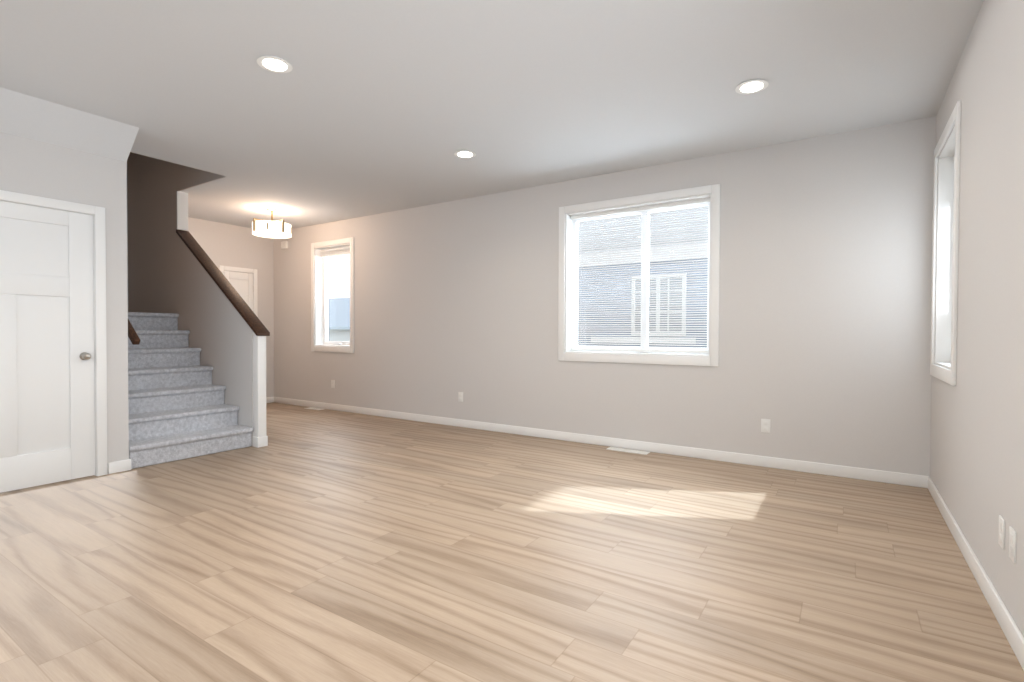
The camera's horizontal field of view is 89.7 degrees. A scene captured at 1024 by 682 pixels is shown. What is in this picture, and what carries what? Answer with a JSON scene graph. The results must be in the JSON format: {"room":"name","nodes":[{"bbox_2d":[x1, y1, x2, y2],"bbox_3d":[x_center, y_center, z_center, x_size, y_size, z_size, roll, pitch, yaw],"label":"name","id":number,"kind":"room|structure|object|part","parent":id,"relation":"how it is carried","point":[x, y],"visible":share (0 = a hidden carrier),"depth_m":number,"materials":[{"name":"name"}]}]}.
{"room":"empty living room","nodes":[
{"label":"empty living room","id":0,"kind":"room"},
{"bbox_2d":[0,132,110,471],"bbox_3d":[-4.864,-0.277,1.661,0.125,2.740,5.892,1,1,33],"label":"wall","id":1,"kind":"structure","parent":0,"point":[28,166],"depth_m":3.83,"materials":[{"name":"beige paint"}]},
{"bbox_2d":[0,201,94,492],"bbox_3d":[-3.533,0.043,3.595,0.102,2.033,1.014,1,1,33],"label":"closet door","id":2,"kind":"structure","parent":1,"relation":"in","point":[47,393],"depth_m":3.79,"materials":[{"name":"white paint"}]},
{"bbox_3d":[-3.276,0.118,3.960,0.067,0.062,0.062,1,1,33],"label":"knob","id":3,"kind":"part","parent":2,"relation":"part of","materials":[{"name":"silver metal"}]},
{"bbox_2d":[0,190,107,475],"bbox_3d":[-3.582,0.011,3.626,0.141,2.111,1.154,1,1,33],"label":"door frame","id":4,"kind":"structure","parent":1,"relation":"attached to","point":[99,248],"depth_m":4.03,"materials":[{"name":"white paint"}]},
{"bbox_2d":[128,319,140,344],"bbox_3d":[-3.924,-0.730,4.765,1.927,1.499,0.094,1,1,33],"label":"wall handrail","id":5,"kind":"object","parent":1,"relation":"attached to","point":[135,340],"visible":0.13,"depth_m":4.29,"materials":[{"name":"brown wood"}]},
{"bbox_2d":[108,397,1023,669],"bbox_3d":[-2.848,1.047,2.267,8.281,0.090,9.074,1,1,33],"label":"baseboard","id":6,"kind":"structure","parent":1,"relation":"attached to","point":[1005,620],"depth_m":4.32,"materials":[{"name":"white paint"}]},
{"bbox_2d":[108,158,128,461],"bbox_3d":[-4.351,-1.657,4.898,2.826,5.400,0.125,1,1,33],"label":"wall","id":7,"kind":"structure","parent":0,"point":[117,169],"depth_m":4.15,"materials":[{"name":"grey paint"}]},
{"bbox_2d":[127,152,252,445],"bbox_3d":[-3.719,-1.671,5.876,2.820,5.400,0.104,1,1,33],"label":"wall","id":8,"kind":"structure","parent":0,"point":[164,276],"depth_m":5.91,"materials":[{"name":"paint"}]},
{"bbox_2d":[176,229,269,335],"bbox_3d":[-3.127,-0.663,5.505,1.618,1.206,0.140,1,1,33],"label":"handrail cap","id":9,"kind":"object","parent":8,"relation":"attached to","point":[225,286],"visible":1,"depth_m":5.43,"materials":[{"name":"brown wood"}]},
{"bbox_2d":[127,193,273,396],"bbox_3d":[-4.804,-1.694,7.014,0.240,5.400,3.182,1,1,33],"label":"wall","id":10,"kind":"structure","parent":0,"point":[225,244],"depth_m":7.95,"materials":[{"name":"beige paint"}]},
{"bbox_2d":[224,271,252,310],"bbox_3d":[-4.157,-0.028,7.832,0.041,2.033,0.446,1,1,33],"label":"hall door","id":11,"kind":"structure","parent":10,"relation":"in","point":[242,283],"depth_m":7.88,"materials":[{"name":"white paint"}]},
{"bbox_2d":[219,265,257,316],"bbox_3d":[-4.149,-0.059,7.824,0.016,2.111,0.582,1,1,33],"label":"door frame","id":12,"kind":"structure","parent":10,"relation":"attached to","point":[221,268],"depth_m":8.00,"materials":[{"name":"white paint"}]},
{"bbox_2d":[177,164,226,190],"bbox_3d":[-4.272,-3.088,5.525,2.720,2.758,1.296,1,1,33],"label":"wall","id":13,"kind":"structure","parent":0,"point":[187,177],"depth_m":5.70,"materials":[{"name":"paint"}]},
{"bbox_2d":[176,191,187,230],"bbox_3d":[-3.796,-1.496,5.929,0.018,0.431,0.116,1,1,33],"label":"trim","id":14,"kind":"structure","parent":13,"relation":"attached to","point":[182,198],"depth_m":5.92,"materials":[{"name":"white paint"}]},
{"bbox_2d":[0,0,983,228],"bbox_3d":[-2.836,-1.798,2.220,8.761,0.300,9.554,1,1,33],"label":"ceiling","id":15,"kind":"structure","parent":0,"point":[378,99],"depth_m":3.25,"materials":[{"name":"white paint"}]},
{"bbox_2d":[0,87,138,161],"bbox_3d":[-4.671,-1.533,1.594,0.240,0.225,6.017,1,1,33],"label":"ceiling soffit","id":16,"kind":"structure","parent":15,"relation":"attached to","point":[22,115],"depth_m":3.75,"materials":[{"name":"white paint"}]},
{"bbox_2d":[252,208,291,238],"bbox_3d":[-3.139,-1.552,6.735,0.504,0.340,0.504,1,1,33],"label":"ceiling light fixture","id":17,"kind":"object","parent":15,"relation":"hanging from","point":[278,229],"depth_m":6.59,"materials":[{"name":"white glass"}]},
{"bbox_2d":[257,55,292,72],"bbox_3d":[-1.415,-1.650,3.071,0.196,0.011,0.196,1,1,33],"label":"recessed light","id":18,"kind":"object","parent":15,"relation":"in","point":[275,64],"visible":1,"depth_m":3.06,"materials":[{"name":"white plastic"}]},
{"bbox_2d":[454,150,475,157],"bbox_3d":[-0.420,-1.671,4.603,0.196,0.011,0.196,1,1,33],"label":"recessed light","id":19,"kind":"object","parent":15,"relation":"in","point":[461,153],"visible":1,"depth_m":4.59,"materials":[{"name":"white plastic"}]},
{"bbox_2d":[735,79,768,93],"bbox_3d":[1.548,-1.642,3.325,0.196,0.011,0.196,1,1,33],"label":"recessed light","id":20,"kind":"object","parent":15,"relation":"in","point":[756,85],"visible":1,"depth_m":3.31,"materials":[{"name":"white plastic"}]},
{"bbox_2d":[0,402,1023,681],"bbox_3d":[-2.848,1.152,2.268,8.761,0.120,9.554,1,1,33],"label":"floor","id":21,"kind":"structure","parent":0,"point":[346,546],"depth_m":2.48,"materials":[{"name":"laminate"}]},
{"bbox_2d":[128,312,252,468],"bbox_3d":[-4.028,0.364,5.416,2.847,1.343,1.045,1,1,33],"label":"staircase","id":22,"kind":"structure","parent":21,"relation":"on","point":[176,412],"depth_m":5.01,"materials":[{"name":"grey carpet"}]},
{"bbox_2d":[252,332,267,447],"bbox_3d":[-2.505,0.462,5.114,0.096,1.171,0.104,1,1,33],"label":"newel post","id":23,"kind":"object","parent":21,"relation":"on","point":[259,439],"visible":0.93,"depth_m":5.08,"materials":[{"name":"white paint"}]},
{"bbox_2d":[305,407,323,409],"bbox_3d":[-2.923,1.001,7.612,0.330,0.007,0.110,1,1,33],"label":"floor vent","id":24,"kind":"object","parent":21,"relation":"in","point":[312,408],"visible":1,"depth_m":7.61,"materials":[{"name":"white plastic"}]},
{"bbox_2d":[607,447,649,454],"bbox_3d":[1.122,1.061,4.982,0.400,0.007,0.115,1,1,33],"label":"floor vent","id":25,"kind":"object","parent":21,"relation":"in","point":[609,448],"visible":1,"depth_m":4.97,"materials":[{"name":"white plastic"}]},
{"bbox_2d":[274,116,935,475],"bbox_3d":[-0.305,-0.331,6.150,8.761,2.740,0.240,1,1,33],"label":"wall","id":26,"kind":"structure","parent":0,"point":[825,270],"depth_m":4.65,"materials":[{"name":"beige paint"}]},
{"bbox_2d":[281,241,287,248],"bbox_3d":[-3.579,-1.511,8.097,0.140,0.110,0.034,1,1,33],"label":"door chime","id":27,"kind":"object","parent":26,"relation":"attached to","point":[284,244],"visible":1,"depth_m":8.07,"materials":[{"name":"white plastic"}]},
{"bbox_2d":[311,237,353,352],"bbox_3d":[-2.560,-0.653,7.601,0.954,1.626,0.257,1,1,33],"label":"window","id":28,"kind":"structure","parent":26,"relation":"in","point":[320,255],"depth_m":7.73,"materials":[{"name":"white paint"}]},
{"bbox_3d":[-2.543,-0.659,7.627,0.782,1.442,0.115,1,1,33],"label":"sash","id":29,"kind":"part","parent":28,"relation":"part of","materials":[{"name":"white plastic"}]},
{"bbox_2d":[331,380,334,387],"bbox_3d":[-2.616,0.628,7.516,0.072,0.115,0.008,1,1,33],"label":"outlet","id":30,"kind":"object","parent":26,"relation":"attached to","point":[332,381],"visible":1,"depth_m":7.51,"materials":[{"name":"white plastic"}]},
{"bbox_2d":[458,392,462,401],"bbox_3d":[-0.620,0.675,6.220,0.072,0.115,0.008,1,1,33],"label":"outlet","id":31,"kind":"object","parent":26,"relation":"attached to","point":[460,394],"visible":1,"depth_m":6.22,"materials":[{"name":"white plastic"}]},
{"bbox_2d":[558,184,719,365],"bbox_3d":[1.238,-0.597,5.133,1.614,1.626,0.257,1,1,33],"label":"window","id":32,"kind":"structure","parent":26,"relation":"in","point":[565,353],"depth_m":5.00,"materials":[{"name":"white paint"}]},
{"bbox_2d":[571,198,709,353],"bbox_3d":[1.232,-0.608,5.123,1.426,1.428,0.040,1,1,33],"label":"window blind","id":33,"kind":"object","parent":32,"relation":"attached to","point":[704,200],"visible":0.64,"depth_m":5.07,"materials":[{"name":"white plastic"}]},
{"bbox_2d":[572,203,709,354],"bbox_3d":[1.266,-0.603,5.176,1.442,1.442,0.075,1,1,33],"label":"sash","id":34,"kind":"object","parent":32,"relation":"attached to","point":[705,203],"depth_m":5.12,"materials":[{"name":"white plastic"}]},
{"bbox_2d":[761,419,769,432],"bbox_3d":[2.172,0.726,4.406,0.072,0.115,0.008,1,1,33],"label":"outlet","id":35,"kind":"object","parent":26,"relation":"attached to","point":[765,423],"visible":1,"depth_m":4.40,"materials":[{"name":"white plastic"}]},
{"bbox_2d":[930,0,1023,636],"bbox_3d":[0.731,-0.225,-0.076,0.240,2.740,9.074,1,1,33],"label":"wall","id":36,"kind":"structure","parent":0,"point":[977,436],"depth_m":2.28,"materials":[{"name":"beige paint"}]},
{"bbox_2d":[930,100,960,385],"bbox_3d":[2.900,-0.559,3.272,0.257,1.626,0.944,1,1,33],"label":"window","id":37,"kind":"structure","parent":36,"relation":"in","point":[946,177],"depth_m":3.62,"materials":[{"name":"white paint"}]},
{"bbox_2d":[998,515,1004,549],"bbox_3d":[1.948,0.761,2.048,0.008,0.115,0.072,1,1,33],"label":"outlet","id":38,"kind":"object","parent":36,"relation":"attached to","point":[1001,537],"visible":1,"depth_m":2.04,"materials":[{"name":"white plastic"}]},
{"bbox_2d":[1009,526,1016,563],"bbox_3d":[1.861,0.757,1.914,0.008,0.115,0.072,1,1,33],"label":"outlet","id":39,"kind":"object","parent":36,"relation":"attached to","point":[1012,534],"visible":1,"depth_m":1.90,"materials":[{"name":"white plastic"}]},
{"label":"outside","id":40,"kind":"structure","parent":0,"visible":0},
{"bbox_3d":[8.166,1.345,12.602,120.000,0.150,110.000,1,1,33],"label":"ground","id":41,"kind":"structure","parent":40,"visible":0},
{"bbox_2d":[329,297,349,341],"bbox_3d":[-9.073,-1.359,39.242,24.000,4.250,13.250,1,1,33],"label":"house","id":42,"kind":"structure","parent":41,"relation":"on","point":[339,308],"depth_m":34.70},
{"bbox_2d":[578,206,707,346],"bbox_3d":[5.303,-3.173,11.396,14.900,8.900,9.040,1,1,33],"label":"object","id":43,"kind":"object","parent":41,"relation":"on","point":[702,206],"visible":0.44,"depth_m":8.19,"materials":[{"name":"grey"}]},
{"bbox_3d":[2.284,-0.560,8.038,0.740,0.840,0.010,1,1,33],"label":"glass","id":44,"kind":"part","parent":43,"relation":"part of","materials":[{"name":"grey"}]}
]}

